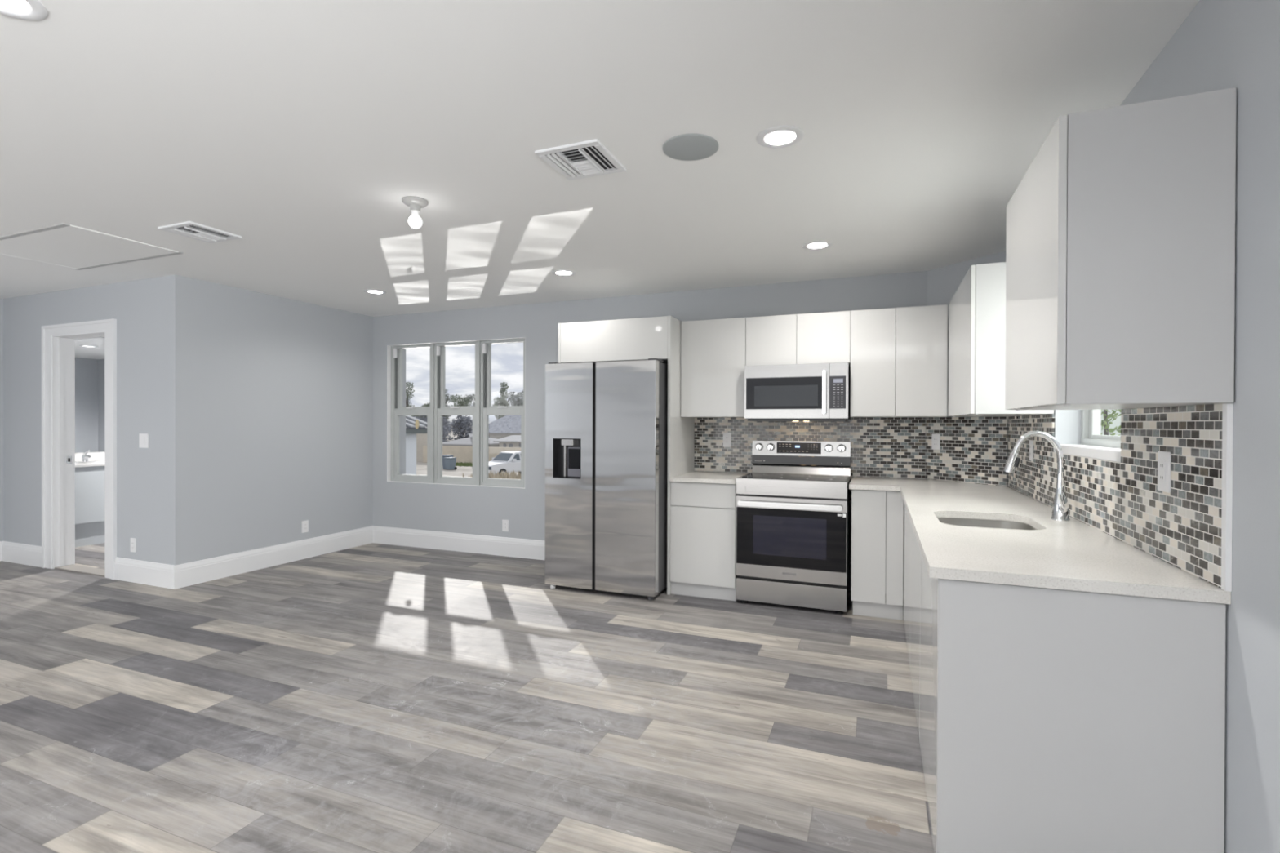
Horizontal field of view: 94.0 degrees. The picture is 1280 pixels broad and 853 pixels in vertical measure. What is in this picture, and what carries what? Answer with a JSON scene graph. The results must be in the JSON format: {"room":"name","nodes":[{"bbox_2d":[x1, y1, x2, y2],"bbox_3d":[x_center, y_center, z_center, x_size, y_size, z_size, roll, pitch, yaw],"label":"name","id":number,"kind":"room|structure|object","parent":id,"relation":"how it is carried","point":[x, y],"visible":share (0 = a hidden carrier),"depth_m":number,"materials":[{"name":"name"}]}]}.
{"room":"kitchen","nodes":[
{"label":"kitchen","id":0,"kind":"room"},
{"bbox_2d":[0,298,3,541],"bbox_3d":[-7.228,0.039,2.797,0.150,2.472,6.447,0,0,22],"label":"wall","id":1,"kind":"structure","parent":0,"point":[1,300],"depth_m":5.63,"materials":[{"name":"grey paint"}]},
{"bbox_2d":[0,541,2,560],"bbox_3d":[-7.180,1.183,2.708,0.016,0.184,6.310,0,0,22],"label":"baseboard","id":2,"kind":"structure","parent":1,"relation":"attached to","point":[1,542],"depth_m":5.62,"materials":[{"name":"white paint"}]},
{"bbox_2d":[3,274,193,564],"bbox_3d":[-4.812,0.036,5.231,2.537,2.472,0.137,0,0,22],"label":"wall","id":3,"kind":"structure","parent":0,"point":[154,316],"depth_m":4.89,"materials":[{"name":"grey paint"}]},
{"bbox_2d":[1,541,41,567],"bbox_3d":[-5.696,1.176,5.504,0.704,0.184,0.016,0,0,22],"label":"baseboard","id":4,"kind":"structure","parent":3,"relation":"attached to","point":[11,552],"depth_m":5.50,"materials":[{"name":"white paint"}]},
{"bbox_2d":[41,318,116,579],"bbox_3d":[-4.842,0.186,5.236,1.070,2.170,0.171,0,0,22],"label":"door frame","id":5,"kind":"structure","parent":3,"relation":"in","point":[58,340],"depth_m":5.34,"materials":[{"name":"white paint"}]},
{"bbox_2d":[130,537,136,552],"bbox_3d":[-4.160,0.973,4.896,0.072,0.115,0.009,0,0,22],"label":"wall outlet","id":6,"kind":"object","parent":3,"relation":"attached to","point":[133,540],"visible":1,"depth_m":4.89,"materials":[{"name":"white plastic"}]},
{"bbox_2d":[131,541,133,549],"bbox_3d":[-4.161,0.973,4.893,0.034,0.068,0.003,0,0,22],"label":"receptacle","id":7,"kind":"object","parent":6,"relation":"attached to","point":[132,542],"depth_m":4.89,"materials":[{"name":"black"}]},
{"bbox_2d":[138,433,148,448],"bbox_3d":[-4.025,0.116,4.839,0.118,0.115,0.008,0,0,22],"label":"light switch","id":8,"kind":"object","parent":3,"relation":"attached to","point":[143,437],"visible":1,"depth_m":4.83,"materials":[{"name":"white plastic"}]},
{"bbox_2d":[114,556,175,589],"bbox_3d":[-4.020,1.184,4.837,0.762,0.184,0.016,0,0,22],"label":"baseboard","id":9,"kind":"structure","parent":3,"relation":"attached to","point":[144,572],"depth_m":4.82,"materials":[{"name":"white paint"}]},
{"bbox_2d":[78,337,405,474],"bbox_3d":[-4.757,0.030,6.529,3.170,2.472,2.590,0,0,22],"label":"wall","id":10,"kind":"structure","parent":0,"point":[402,418],"depth_m":7.10,"materials":[{"name":"grey paint"}]},
{"bbox_2d":[75,337,104,453],"bbox_3d":[-6.213,-0.367,6.871,0.006,1.317,1.670,0,0,22],"label":"bathroom mirror","id":11,"kind":"object","parent":10,"relation":"attached to","point":[89,352],"visible":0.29,"depth_m":6.78,"materials":[{"name":"clear glass"}]},
{"bbox_2d":[193,278,373,561],"bbox_3d":[-3.339,0.038,5.709,0.152,2.472,1.841,0,0,22],"label":"wall","id":12,"kind":"structure","parent":0,"point":[283,387],"depth_m":5.48,"materials":[{"name":"grey paint"}]},
{"bbox_2d":[173,525,372,589],"bbox_3d":[-3.293,1.183,5.612,0.016,0.184,1.994,0,0,22],"label":"baseboard","id":13,"kind":"structure","parent":12,"relation":"attached to","point":[188,574],"depth_m":5.37,"materials":[{"name":"white paint"}]},
{"bbox_2d":[302,520,308,533],"bbox_3d":[-3.234,0.966,5.764,0.009,0.115,0.072,0,0,22],"label":"wall outlet","id":14,"kind":"object","parent":12,"relation":"attached to","point":[304,523],"visible":1,"depth_m":5.76,"materials":[{"name":"white plastic"}]},
{"bbox_2d":[303,523,306,530],"bbox_3d":[-3.232,0.966,5.763,0.003,0.068,0.034,0,0,22],"label":"receptacle","id":15,"kind":"object","parent":14,"relation":"attached to","point":[304,524],"depth_m":5.76,"materials":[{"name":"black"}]},
{"bbox_2d":[0,542,933,852],"bbox_3d":[-3.114,1.349,2.402,9.650,0.120,9.150,0,0,22],"label":"floor","id":16,"kind":"structure","parent":0,"point":[373,697],"depth_m":2.68,"materials":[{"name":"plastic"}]},
{"bbox_2d":[75,452,104,546],"bbox_3d":[-5.943,0.779,6.767,0.594,0.965,1.670,0,0,22],"label":"vanity","id":17,"kind":"object","parent":16,"relation":"on","point":[89,477],"visible":0.12,"depth_m":6.34,"materials":[{"name":"grey wood"}]},
{"bbox_2d":[75,449,95,462],"bbox_3d":[-6.002,0.323,6.483,0.153,0.141,0.160,0,0,22],"label":"faucet","id":18,"kind":"object","parent":17,"relation":"on","point":[85,456],"visible":0.97,"depth_m":6.47,"materials":[{"name":"silver metal"}]},
{"bbox_2d":[544,358,667,599],"bbox_3d":[-0.171,0.389,4.941,0.933,1.797,0.808,0,0,22],"label":"refrigerator","id":19,"kind":"object","parent":16,"relation":"on","point":[606,422],"visible":0.98,"depth_m":4.55,"materials":[{"name":"grey metal"}]},
{"bbox_2d":[558,315,694,595],"bbox_3d":[-0.102,0.217,5.056,0.980,2.140,0.657,0,0,22],"label":"cabinet","id":20,"kind":"object","parent":16,"relation":"on","point":[642,339],"visible":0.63,"depth_m":4.72,"materials":[{"name":"white wood"}]},
{"bbox_2d":[670,481,737,600],"bbox_3d":[0.588,0.857,4.786,0.506,0.868,0.651,0,0,22],"label":"base cabinet","id":21,"kind":"object","parent":16,"relation":"on","point":[703,516],"visible":0.91,"depth_m":4.48,"materials":[{"name":"white wood"}]},
{"bbox_2d":[669,471,750,484],"bbox_3d":[0.586,0.406,4.774,0.507,0.032,0.672,0,0,22],"label":"countertop","id":22,"kind":"structure","parent":21,"relation":"on","point":[700,477],"depth_m":4.55,"materials":[{"name":"stone"}]},
{"bbox_2d":[735,440,850,613],"bbox_3d":[1.168,0.706,4.492,0.766,1.176,0.703,0,0,22],"label":"range","id":23,"kind":"object","parent":16,"relation":"on","point":[793,531],"visible":1,"depth_m":4.24,"materials":[{"name":"silver metal"}]},
{"bbox_2d":[736,472,850,488],"bbox_3d":[1.159,0.396,4.464,0.766,0.038,0.570,0,0,22],"label":"cooktop","id":24,"kind":"object","parent":23,"relation":"in","point":[764,480],"depth_m":4.30,"materials":[{"name":"silver metal"}]},
{"bbox_2d":[851,488,903,620],"bbox_3d":[1.722,0.862,4.335,0.328,0.868,0.651,0,0,22],"label":"base cabinet","id":25,"kind":"object","parent":16,"relation":"on","point":[874,593],"visible":0.91,"depth_m":4.04,"materials":[{"name":"white wood"}]},
{"bbox_2d":[902,502,911,669],"bbox_3d":[2.012,0.866,3.742,0.646,0.868,1.532,0,0,22],"label":"base cabinet","id":26,"kind":"object","parent":16,"relation":"on","point":[907,523],"visible":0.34,"depth_m":3.50,"materials":[{"name":"white wood"}]},
{"bbox_2d":[848,476,1231,604],"bbox_3d":[1.567,0.416,3.086,0.991,0.032,3.081,0,0,22],"label":"countertop","id":27,"kind":"structure","parent":26,"relation":"on","point":[1073,554],"depth_m":1.95,"materials":[{"name":"stone"}]},
{"bbox_2d":[937,517,1035,529],"bbox_3d":[1.494,0.518,2.582,0.420,0.167,0.510,0,0,22],"label":"sink","id":28,"kind":"object","parent":27,"relation":"in","point":[988,523],"visible":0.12,"depth_m":2.79,"materials":[{"name":"metal"}]},
{"bbox_2d":[1003,431,1070,520],"bbox_3d":[1.729,0.210,2.599,0.250,0.385,0.099,0,0,22],"label":"faucet","id":29,"kind":"object","parent":27,"relation":"on","point":[1060,510],"visible":1,"depth_m":2.58,"materials":[{"name":"silver metal"}]},
{"bbox_2d":[910,524,920,737],"bbox_3d":[1.587,0.869,2.676,0.646,0.868,0.758,0,0,22],"label":"base cabinet","id":30,"kind":"object","parent":16,"relation":"on","point":[915,550],"visible":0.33,"depth_m":2.73,"materials":[{"name":"white wood"}]},
{"bbox_2d":[919,552,1226,852],"bbox_3d":[1.303,0.871,1.963,0.646,0.868,0.774,0,0,22],"label":"base cabinet","id":31,"kind":"object","parent":16,"relation":"on","point":[1052,720],"visible":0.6,"depth_m":1.60,"materials":[{"name":"white wood"}]},
{"bbox_2d":[0,0,1199,316],"bbox_3d":[-3.105,-1.182,2.391,9.650,0.001,9.150,0,0,22],"label":"ceiling","id":32,"kind":"structure","parent":0,"point":[300,131],"depth_m":2.34,"materials":[{"name":"white paint"}]},
{"bbox_2d":[0,0,47,21],"bbox_3d":[-1.750,-1.196,1.630,0.188,0.057,0.188,0,0,22],"label":"recessed light","id":33,"kind":"object","parent":32,"relation":"in","point":[17,9],"visible":1,"depth_m":1.68,"materials":[{"name":"white paint"}]},
{"bbox_2d":[0,222,183,270],"bbox_3d":[-3.811,-1.188,4.009,1.220,0.006,0.645,0,0,22],"label":"attic hatch","id":34,"kind":"object","parent":32,"relation":"attached to","point":[63,245],"visible":1,"depth_m":3.96,"materials":[{"name":"white paint"}]},
{"bbox_2d":[157,221,242,243],"bbox_3d":[-2.675,-1.176,3.636,0.297,0.020,0.306,0,0,22],"label":"ceiling vent","id":35,"kind":"object","parent":32,"relation":"in","point":[191,229],"visible":1,"depth_m":3.61,"materials":[{"name":"grey metal"}]},
{"bbox_2d":[363,288,386,294],"bbox_3d":[-2.341,-1.214,5.272,0.188,0.057,0.188,0,0,22],"label":"recessed light","id":36,"kind":"object","parent":32,"relation":"in","point":[367,291],"visible":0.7,"depth_m":5.29,"materials":[{"name":"white paint"}]},
{"bbox_2d":[402,195,428,228],"bbox_3d":[-1.174,-1.107,3.118,0.128,0.144,0.128,0,0,22],"label":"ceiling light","id":37,"kind":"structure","parent":32,"relation":"attached to","point":[415,203],"depth_m":3.09,"materials":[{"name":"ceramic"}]},
{"bbox_2d":[551,269,576,275],"bbox_3d":[-0.586,-1.206,4.589,0.188,0.057,0.188,0,0,22],"label":"recessed light","id":38,"kind":"object","parent":32,"relation":"in","point":[558,272],"visible":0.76,"depth_m":4.61,"materials":[{"name":"white paint"}]},
{"bbox_2d":[534,138,626,180],"bbox_3d":[-0.255,-1.164,2.629,0.296,0.020,0.308,0,0,22],"label":"ceiling vent","id":39,"kind":"object","parent":32,"relation":"in","point":[588,158],"visible":1,"depth_m":2.61,"materials":[{"name":"grey metal"}]},
{"bbox_2d":[662,133,718,160],"bbox_3d":[0.212,-1.168,2.504,0.234,0.008,0.234,0,0,22],"label":"ceiling speaker","id":40,"kind":"object","parent":32,"relation":"attached to","point":[686,147],"visible":1,"depth_m":2.49,"materials":[{"name":"grey"}]},
{"bbox_2d":[756,125,804,148],"bbox_3d":[0.566,-1.192,2.411,0.188,0.057,0.188,0,0,22],"label":"recessed light","id":41,"kind":"object","parent":32,"relation":"in","point":[778,136],"visible":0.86,"depth_m":2.44,"materials":[{"name":"white paint"}]},
{"bbox_2d":[802,240,832,249],"bbox_3d":[1.148,-1.197,3.863,0.188,0.057,0.188,0,0,22],"label":"recessed light","id":42,"kind":"object","parent":32,"relation":"in","point":[815,245],"visible":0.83,"depth_m":3.89,"materials":[{"name":"white paint"}]},
{"bbox_2d":[372,271,927,590],"bbox_3d":[-0.096,0.050,5.488,6.340,2.472,0.150,0,0,22],"label":"wall","id":43,"kind":"structure","parent":0,"point":[454,508],"depth_m":5.79,"materials":[{"name":"grey paint"}]},
{"bbox_2d":[391,343,431,483],"bbox_3d":[-2.438,-0.139,6.430,0.581,1.474,0.090,0,0,22],"label":"window","id":44,"kind":"structure","parent":43,"relation":"in","point":[397,408],"depth_m":6.49,"materials":[{"name":"grey plastic"}]},
{"bbox_2d":[431,343,434,483],"bbox_3d":[-2.184,-0.138,6.284,0.032,1.474,0.020,0,0,22],"label":"trim","id":45,"kind":"structure","parent":43,"relation":"attached to","point":[432,344],"depth_m":6.28,"materials":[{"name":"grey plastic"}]},
{"bbox_2d":[434,341,476,484],"bbox_3d":[-1.898,-0.136,6.214,0.582,1.474,0.090,0,0,22],"label":"window","id":46,"kind":"structure","parent":43,"relation":"in","point":[440,410],"depth_m":6.27,"materials":[{"name":"grey plastic"}]},
{"bbox_2d":[386,337,525,488],"bbox_3d":[-1.919,-0.136,6.161,1.747,1.476,0.050,0,0,22],"label":"trim","id":47,"kind":"structure","parent":43,"relation":"attached to","point":[388,347],"depth_m":6.46,"materials":[{"name":"white paint"}]},
{"bbox_2d":[372,525,545,559],"bbox_3d":[-1.688,1.186,6.037,2.682,0.184,0.016,0,0,22],"label":"baseboard","id":48,"kind":"structure","parent":43,"relation":"attached to","point":[459,542],"depth_m":6.08,"materials":[{"name":"white paint"}]},
{"bbox_2d":[476,341,479,485],"bbox_3d":[-1.643,-0.135,6.068,0.032,1.474,0.020,0,0,22],"label":"trim","id":49,"kind":"structure","parent":43,"relation":"attached to","point":[477,342],"depth_m":6.06,"materials":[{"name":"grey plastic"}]},
{"bbox_2d":[480,338,524,487],"bbox_3d":[-1.357,-0.134,5.999,0.581,1.474,0.090,0,0,22],"label":"window","id":50,"kind":"structure","parent":43,"relation":"in","point":[486,410],"depth_m":6.05,"materials":[{"name":"grey plastic"}]},
{"bbox_2d":[502,520,508,531],"bbox_3d":[-1.331,0.980,5.898,0.072,0.115,0.009,0,0,22],"label":"wall outlet","id":51,"kind":"object","parent":43,"relation":"attached to","point":[504,522],"visible":1,"depth_m":5.89,"materials":[{"name":"white plastic"}]},
{"bbox_2d":[503,522,506,528],"bbox_3d":[-1.332,0.980,5.895,0.034,0.068,0.003,0,0,22],"label":"receptacle","id":52,"kind":"object","parent":51,"relation":"attached to","point":[504,523],"depth_m":5.89,"materials":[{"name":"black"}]},
{"bbox_2d":[680,317,746,417],"bbox_3d":[0.646,-0.459,4.888,0.522,0.767,0.412,0,0,22],"label":"upper cabinet","id":53,"kind":"object","parent":43,"relation":"attached to","point":[713,351],"visible":0.75,"depth_m":4.70,"materials":[{"name":"white wood"}]},
{"bbox_2d":[745,311,850,366],"bbox_3d":[1.244,-0.652,4.649,0.761,0.376,0.412,0,0,22],"label":"upper cabinet","id":54,"kind":"object","parent":43,"relation":"attached to","point":[817,337],"visible":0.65,"depth_m":4.45,"materials":[{"name":"white"}]},
{"bbox_2d":[744,362,850,421],"bbox_3d":[1.219,-0.250,4.594,0.746,0.420,0.514,0,0,22],"label":"microwave","id":55,"kind":"object","parent":54,"relation":"attached to","point":[815,392],"visible":0.99,"depth_m":4.39,"materials":[{"name":"silver metal"}]},
{"bbox_2d":[694,417,925,502],"bbox_3d":[1.314,0.259,4.841,1.810,0.664,0.009,0,0,22],"label":"backsplash","id":56,"kind":"structure","parent":43,"relation":"attached to","point":[881,446],"depth_m":4.72,"materials":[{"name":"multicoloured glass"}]},
{"bbox_2d":[723,432,731,447],"bbox_3d":[0.739,0.112,5.060,0.070,0.122,0.009,0,0,22],"label":"wall outlet","id":57,"kind":"object","parent":56,"relation":"attached to","point":[726,436],"visible":1,"depth_m":5.06,"materials":[{"name":"white plastic"}]},
{"bbox_2d":[724,435,728,444],"bbox_3d":[0.738,0.112,5.058,0.034,0.068,0.003,0,0,22],"label":"receptacle","id":58,"kind":"object","parent":57,"relation":"attached to","point":[726,437],"depth_m":5.06,"materials":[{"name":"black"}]},
{"bbox_2d":[849,307,895,417],"bbox_3d":[1.737,-0.454,4.453,0.301,0.767,0.412,0,0,22],"label":"upper cabinet","id":59,"kind":"object","parent":43,"relation":"attached to","point":[873,331],"visible":1,"depth_m":4.26,"materials":[{"name":"white wood"}]},
{"bbox_2d":[927,250,1008,484],"bbox_3d":[2.308,0.063,4.232,0.469,2.472,0.407,0,0,22],"label":"wall","id":60,"kind":"structure","parent":0,"point":[943,282],"depth_m":4.35,"materials":[{"name":"grey paint"}]},
{"bbox_2d":[895,304,947,417],"bbox_3d":[2.013,-0.452,4.294,0.327,0.767,0.320,0,0,22],"label":"upper cabinet","id":61,"kind":"object","parent":60,"relation":"attached to","point":[921,331],"visible":0.97,"depth_m":4.14,"materials":[{"name":"white wood"}]},
{"bbox_2d":[925,416,1008,486],"bbox_3d":[2.301,0.165,4.234,0.009,0.464,0.608,0,0,-27],"label":"backsplash","id":62,"kind":"structure","parent":60,"relation":"attached to","point":[973,450],"depth_m":4.20,"materials":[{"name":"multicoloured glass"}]},
{"bbox_2d":[931,434,940,449],"bbox_3d":[2.192,0.113,4.422,0.009,0.115,0.068,0,0,-27],"label":"wall outlet","id":63,"kind":"object","parent":62,"relation":"attached to","point":[935,438],"visible":1,"depth_m":4.42,"materials":[{"name":"white plastic"}]},
{"bbox_2d":[933,436,937,446],"bbox_3d":[2.190,0.113,4.421,0.003,0.068,0.034,0,0,-27],"label":"receptacle","id":64,"kind":"object","parent":63,"relation":"attached to","point":[935,438],"depth_m":4.42,"materials":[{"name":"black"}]},
{"bbox_2d":[1032,0,1279,852],"bbox_3d":[1.149,0.076,0.451,0.178,2.472,8.288,0,0,22],"label":"wall","id":65,"kind":"structure","parent":0,"point":[1220,44],"depth_m":1.40,"materials":[{"name":"grey paint"}]},
{"bbox_2d":[947,262,1053,417],"bbox_3d":[2.073,-0.447,3.507,0.364,0.772,1.073,0,0,22],"label":"upper cabinet","id":66,"kind":"object","parent":65,"relation":"attached to","point":[976,362],"visible":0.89,"depth_m":3.06,"materials":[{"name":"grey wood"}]},
{"bbox_2d":[1053,409,1120,462],"bbox_3d":[1.965,-0.333,2.495,0.189,0.922,0.877,0,0,22],"label":"window","id":67,"kind":"structure","parent":65,"relation":"in","point":[1095,445],"depth_m":2.67,"materials":[{"name":"grey plastic"}]},
{"bbox_2d":[1007,403,1222,588],"bbox_3d":[1.952,0.170,2.721,0.009,0.464,2.649,0,0,22],"label":"backsplash","id":68,"kind":"structure","parent":65,"relation":"attached to","point":[1180,527],"depth_m":1.88,"materials":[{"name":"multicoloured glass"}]},
{"bbox_2d":[1029,440,1033,461],"bbox_3d":[2.188,0.134,3.338,0.009,0.115,0.072,0,0,22],"label":"wall outlet","id":69,"kind":"object","parent":68,"relation":"attached to","point":[1031,442],"visible":1,"depth_m":3.32,"materials":[{"name":"white plastic"}]},
{"bbox_2d":[1029,444,1031,456],"bbox_3d":[2.185,0.134,3.339,0.003,0.068,0.034,0,0,22],"label":"receptacle","id":70,"kind":"object","parent":69,"relation":"attached to","point":[1030,445],"depth_m":3.33,"materials":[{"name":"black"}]},
{"bbox_2d":[1157,451,1171,493],"bbox_3d":[1.571,0.135,1.791,0.009,0.120,0.078,0,0,22],"label":"wall outlet","id":71,"kind":"object","parent":68,"relation":"attached to","point":[1164,458],"visible":1,"depth_m":1.78,"materials":[{"name":"white plastic"}]},
{"bbox_2d":[1159,459,1165,483],"bbox_3d":[1.569,0.135,1.792,0.003,0.068,0.034,0,0,22],"label":"receptacle","id":72,"kind":"object","parent":71,"relation":"attached to","point":[1162,462],"depth_m":1.79,"materials":[{"name":"white plastic"}]},
{"bbox_2d":[1004,87,1235,410],"bbox_3d":[1.413,-0.442,1.848,0.364,0.772,0.702,0,0,22],"label":"upper cabinet","id":73,"kind":"object","parent":65,"relation":"attached to","point":[1120,252],"visible":1,"depth_m":1.53,"materials":[{"name":"grey"}]},
{"bbox_2d":[1221,403,1232,591],"bbox_3d":[1.456,0.174,1.480,0.012,0.464,0.021,0,0,22],"label":"trim","id":74,"kind":"structure","parent":65,"relation":"attached to","point":[1227,408],"depth_m":1.47,"materials":[{"name":"white paint"}]},
{"label":"outside","id":75,"kind":"structure","parent":0,"visible":0},
{"bbox_2d":[416,431,519,477],"bbox_3d":[-13.191,3.350,129.056,280.000,0.300,290.000,0,0,22],"label":"ground","id":76,"kind":"structure","parent":75,"point":[421,468],"depth_m":48.04,"materials":[{"name":"beige concrete"}]},
{"bbox_2d":[405,382,414,416],"bbox_3d":[-55.364,-3.822,142.200,4.631,13.673,4.560,0,0,22],"label":"tree","id":77,"kind":"object","parent":76,"relation":"on","point":[408,393],"visible":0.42,"depth_m":142.10,"materials":[{"name":"green plant"}]},
{"bbox_2d":[405,415,426,475],"bbox_3d":[-9.579,1.536,17.920,6.563,4.330,3.174,0,0,-22],"label":"house","id":78,"kind":"structure","parent":76,"relation":"on","point":[411,431],"depth_m":17.65,"materials":[{"name":"white paint"}]},
{"bbox_2d":[412,415,426,422],"bbox_3d":[-37.160,0.750,99.753,8.424,5.488,6.741,0,0,22],"label":"tree","id":79,"kind":"object","parent":76,"relation":"on","point":[424,416],"visible":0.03,"depth_m":99.03,"materials":[{"name":"green plant"}]},
{"bbox_2d":[416,433,426,462],"bbox_3d":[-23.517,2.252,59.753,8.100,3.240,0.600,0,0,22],"label":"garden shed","id":80,"kind":"object","parent":76,"relation":"on","point":[421,438],"visible":0.02,"depth_m":58.64,"materials":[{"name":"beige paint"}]},
{"bbox_2d":[413,402,430,419],"bbox_3d":[-55.984,-1.692,155.831,8.195,9.292,7.149,0,0,22],"label":"tree","id":81,"kind":"object","parent":76,"relation":"on","point":[427,404],"visible":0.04,"depth_m":154.85,"materials":[{"name":"green plant"}]},
{"bbox_2d":[423,416,451,439],"bbox_3d":[-37.606,0.599,108.596,8.553,5.555,9.149,0,0,22],"label":"tree","id":82,"kind":"object","parent":76,"relation":"on","point":[444,420],"visible":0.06,"depth_m":109.48,"materials":[{"name":"green plant"}]},
{"bbox_2d":[442,388,451,439],"bbox_3d":[-40.778,-2.448,124.747,3.394,11.168,3.615,0,0,22],"label":"tree","id":83,"kind":"object","parent":76,"relation":"on","point":[446,396],"visible":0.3,"depth_m":124.88,"materials":[{"name":"green plant"}]},
{"bbox_2d":[442,454,453,469],"bbox_3d":[-16.015,2.963,49.681,0.700,1.146,0.796,0,0,22],"label":"bin","id":84,"kind":"object","parent":76,"relation":"on","point":[445,455],"visible":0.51,"depth_m":49.43,"materials":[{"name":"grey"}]},
{"bbox_2d":[444,457,457,469],"bbox_3d":[-15.550,3.043,48.958,0.700,0.996,0.796,0,0,22],"label":"bin","id":85,"kind":"object","parent":76,"relation":"on","point":[450,462],"visible":1,"depth_m":48.70,"materials":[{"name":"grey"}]},
{"bbox_2d":[446,394,471,438],"bbox_3d":[-42.078,-2.259,137.315,6.356,10.670,6.535,0,0,22],"label":"tree","id":86,"kind":"object","parent":76,"relation":"on","point":[460,400],"visible":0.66,"depth_m":136.62,"materials":[{"name":"green plant"}]},
{"bbox_2d":[455,462,472,466],"bbox_3d":[-14.435,3.401,53.656,6.586,0.274,2.705,0,0,22],"label":"grass","id":87,"kind":"structure","parent":76,"relation":"on","point":[460,464],"depth_m":53.48,"materials":[{"name":"green plant"}]},
{"bbox_2d":[442,415,493,442],"bbox_3d":[-26.485,0.874,89.088,8.572,5.348,6.399,0,0,1],"label":"tree","id":88,"kind":"object","parent":76,"relation":"on","point":[461,424],"visible":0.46,"depth_m":88.60,"materials":[{"name":"green plant"}]},
{"bbox_2d":[462,394,475,406],"bbox_3d":[-40.191,-2.536,148.205,6.786,11.136,5.113,0,0,22],"label":"tree","id":89,"kind":"object","parent":76,"relation":"on","point":[473,395],"visible":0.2,"depth_m":147.47,"materials":[{"name":"green plant"}]},
{"bbox_2d":[442,433,499,447],"bbox_3d":[-20.399,2.165,74.873,5.300,2.500,9.000,0,0,22],"label":"house","id":90,"kind":"structure","parent":76,"relation":"on","point":[467,442],"depth_m":71.85,"materials":[{"name":"grey"}]},
{"bbox_2d":[422,445,520,463],"bbox_3d":[-10.345,2.925,53.781,23.000,2.030,0.250,0,0,22],"label":"wall","id":91,"kind":"structure","parent":76,"relation":"on","point":[463,455],"depth_m":56.11,"materials":[{"name":"beige paint"}]},
{"bbox_2d":[462,469,520,479],"bbox_3d":[-7.776,3.126,35.135,4.297,1.030,4.807,0,0,22],"label":"weeds","id":92,"kind":"object","parent":76,"relation":"on","point":[513,475],"visible":0.1,"depth_m":34.99,"materials":[{"name":"plant"}]},
{"bbox_2d":[492,395,507,418],"bbox_3d":[-28.688,-1.583,122.481,3.916,9.536,4.040,0,0,22],"label":"tree","id":93,"kind":"object","parent":76,"relation":"on","point":[502,402],"visible":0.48,"depth_m":122.36,"materials":[{"name":"green plant"}]},
{"bbox_2d":[488,450,520,475],"bbox_3d":[-8.987,2.677,42.166,2.340,1.838,5.678,0,0,35],"label":"pickup truck","id":94,"kind":"object","parent":76,"relation":"on","point":[508,461],"visible":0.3,"depth_m":40.97,"materials":[{"name":"white paint"}]},
{"bbox_2d":[488,415,520,439],"bbox_3d":[-19.694,0.584,105.266,17.500,5.400,10.000,0,0,22],"label":"house","id":95,"kind":"structure","parent":76,"relation":"on","point":[507,425],"depth_m":102.90,"materials":[{"name":"grey"}]},
{"bbox_2d":[499,382,510,417],"bbox_3d":[-29.890,-3.354,132.142,3.713,12.981,3.594,0,0,22],"label":"tree","id":96,"kind":"object","parent":76,"relation":"on","point":[502,391],"visible":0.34,"depth_m":131.96,"materials":[{"name":"green plant"}]},
{"bbox_2d":[493,435,520,447],"bbox_3d":[-9.951,2.285,72.325,13.000,2.350,8.000,0,0,22],"label":"house","id":97,"kind":"structure","parent":76,"relation":"on","point":[513,441],"depth_m":70.88,"materials":[{"name":"grey"}]},
{"bbox_2d":[506,389,523,405],"bbox_3d":[-29.223,-2.949,145.285,5.719,12.064,4.901,0,0,22],"label":"tree","id":98,"kind":"object","parent":76,"relation":"on","point":[519,402],"visible":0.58,"depth_m":144.37,"materials":[{"name":"green plant"}]},
{"bbox_2d":[1101,409,1120,435],"bbox_3d":[13.341,0.922,18.369,0.200,5.700,16.000,0,0,22],"label":"wall","id":99,"kind":"structure","parent":76,"relation":"on","point":[1117,422],"depth_m":14.91,"materials":[{"name":"white paint"}]},
{"bbox_2d":[1101,409,1120,435],"bbox_3d":[10.169,0.982,13.078,1.489,5.610,1.960,0,0,22],"label":"shrub","id":100,"kind":"object","parent":76,"relation":"on","point":[1104,423],"visible":0.04,"depth_m":12.88,"materials":[{"name":"green plant"}]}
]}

